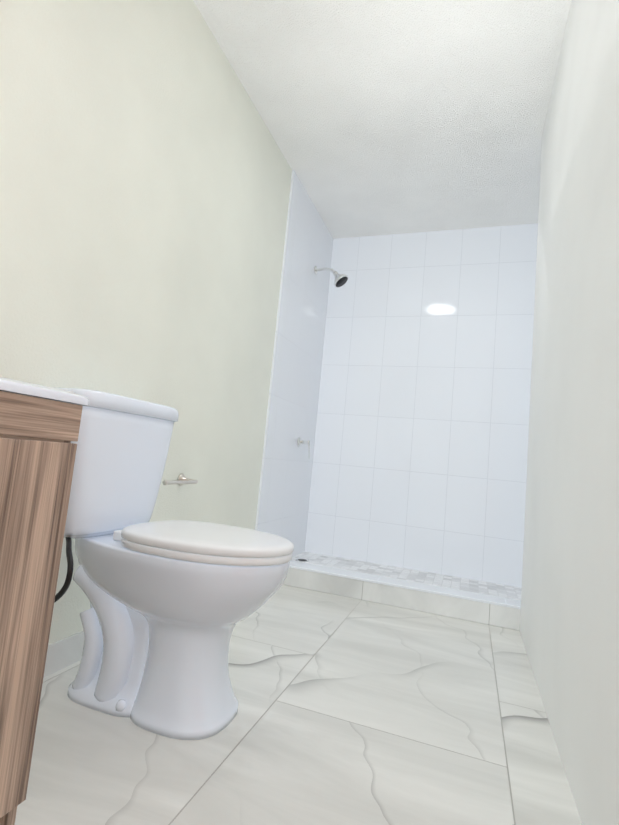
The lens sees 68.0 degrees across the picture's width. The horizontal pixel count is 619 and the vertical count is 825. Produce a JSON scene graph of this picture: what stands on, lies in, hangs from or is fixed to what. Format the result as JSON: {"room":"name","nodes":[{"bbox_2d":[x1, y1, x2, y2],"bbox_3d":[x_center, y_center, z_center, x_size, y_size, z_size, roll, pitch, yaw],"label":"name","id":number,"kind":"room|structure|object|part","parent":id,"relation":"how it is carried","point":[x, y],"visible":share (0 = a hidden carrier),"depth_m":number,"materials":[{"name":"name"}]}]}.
{"room":"bathroom","nodes":[
{"label":"bathroom","id":0,"kind":"room"},
{"bbox_2d":[0,0,332,643],"bbox_3d":[-0.607,-0.413,1.663,0.112,2.400,4.060,3,-6,20],"label":"wall","id":1,"kind":"structure","parent":0,"point":[145,175],"depth_m":1.70,"materials":[{"name":"beige paint"}]},
{"bbox_2d":[43,631,84,677],"bbox_3d":[-0.598,0.764,1.733,0.011,0.085,1.696,3,-6,20],"label":"baseboard","id":2,"kind":"structure","parent":1,"relation":"attached to","point":[65,652],"depth_m":1.35,"materials":[{"name":"stone"}]},
{"bbox_2d":[162,474,197,485],"bbox_3d":[-0.515,0.265,1.767,0.089,0.048,0.242,3,-6,20],"label":"toilet paper holder","id":3,"kind":"object","parent":1,"relation":"attached to","point":[182,479],"visible":1,"depth_m":1.77,"materials":[{"name":"silver metal"}]},
{"bbox_2d":[297,437,309,458],"bbox_3d":[-0.033,0.238,3.083,0.087,0.136,0.062,3,-6,20],"label":"shower valve","id":4,"kind":"object","parent":1,"relation":"attached to","point":[299,442],"visible":1,"depth_m":3.08,"materials":[{"name":"silver metal"}]},
{"bbox_3d":[-0.004,0.249,3.071,0.022,0.118,0.018,3,-6,20],"label":"lever","id":5,"kind":"part","parent":4,"relation":"part of","materials":[{"name":"silver metal"}]},
{"bbox_2d":[314,266,347,286],"bbox_3d":[0.151,-0.946,3.179,0.241,0.156,0.112,3,-6,20],"label":"shower head","id":6,"kind":"object","parent":1,"relation":"attached to","point":[340,280],"visible":1,"depth_m":3.15},
{"bbox_3d":[0.119,-0.983,3.195,0.153,0.056,0.019,3,-6,20],"label":"arm","id":7,"kind":"part","parent":6,"relation":"part of"},
{"bbox_2d":[283,568,520,630],"bbox_3d":[0.611,0.927,2.261,1.950,0.094,0.115,3,-6,20],"label":"shower curb","id":8,"kind":"structure","parent":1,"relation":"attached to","point":[478,612],"depth_m":2.25,"materials":[{"name":"tile"}]},
{"bbox_2d":[289,560,520,608],"bbox_3d":[0.616,0.875,2.267,1.950,0.012,0.123,3,-6,20],"label":"cap","id":9,"kind":"object","parent":8,"relation":"on","point":[466,595],"visible":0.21,"depth_m":2.29,"materials":[{"name":"tile"}]},
{"bbox_2d":[15,552,581,824],"bbox_3d":[0.235,0.875,1.196,2.150,0.112,4.060,3,-6,20],"label":"floor","id":10,"kind":"structure","parent":0,"point":[352,711],"depth_m":1.13,"materials":[{"name":"tile"}]},
{"bbox_2d":[0,377,89,824],"bbox_3d":[-0.721,0.241,0.605,0.474,0.868,0.560,3,-6,20],"label":"bathroom vanity","id":11,"kind":"object","parent":10,"relation":"on","point":[39,428],"visible":1,"depth_m":0.74,"materials":[{"name":"brown wood"}]},
{"bbox_2d":[52,387,293,739],"bbox_3d":[-0.388,0.368,1.237,0.690,0.807,0.449,3,-6,20],"label":"toilet","id":12,"kind":"object","parent":10,"relation":"on","point":[173,603],"visible":0.85,"depth_m":1.16,"materials":[{"name":"white ceramic"}]},
{"bbox_3d":[-0.594,0.175,1.350,0.182,0.346,0.402,3,-6,20],"label":"tank","id":13,"kind":"part","parent":12,"relation":"part of","materials":[{"name":"white ceramic"}]},
{"bbox_3d":[-0.575,-0.019,1.370,0.199,0.047,0.420,3,-6,20],"label":"tank lid","id":14,"kind":"part","parent":12,"relation":"part of","materials":[{"name":"white ceramic"}]},
{"bbox_3d":[-0.385,0.568,1.250,0.656,0.414,0.336,3,-6,20],"label":"bowl","id":15,"kind":"part","parent":12,"relation":"part of","materials":[{"name":"white ceramic"}]},
{"bbox_3d":[-0.264,0.359,1.236,0.452,0.019,0.332,3,-6,20],"label":"seat","id":16,"kind":"part","parent":12,"relation":"part of","materials":[{"name":"white plastic"}]},
{"bbox_3d":[-0.261,0.336,1.238,0.456,0.027,0.335,3,-6,20],"label":"seat lid","id":17,"kind":"part","parent":12,"relation":"part of","materials":[{"name":"white plastic"}]},
{"bbox_2d":[296,559,308,561],"bbox_3d":[-0.048,0.977,3.031,0.090,0.005,0.090,3,-6,20],"label":"floor drain","id":18,"kind":"object","parent":10,"relation":"on","point":[302,560],"visible":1,"depth_m":3.01,"materials":[{"name":"silver metal"}]},
{"bbox_2d":[193,0,571,238],"bbox_3d":[0.468,-1.596,1.448,2.150,0.100,4.060,3,-6,20],"label":"ceiling","id":19,"kind":"structure","parent":0,"point":[383,117],"depth_m":2.16,"materials":[{"name":"white paint"}]},
{"bbox_2d":[305,223,537,587],"bbox_3d":[1.044,-0.104,3.160,2.050,2.400,0.100,3,-6,20],"label":"wall","id":20,"kind":"structure","parent":0,"point":[420,456],"depth_m":3.18,"materials":[{"name":"tile"}]},
{"bbox_2d":[520,0,618,824],"bbox_3d":[0.604,-0.395,0.727,0.100,2.400,3.100,3,-6,20],"label":"wall","id":21,"kind":"structure","parent":0,"point":[569,622],"depth_m":1.17,"materials":[{"name":"white paint"}]}
]}

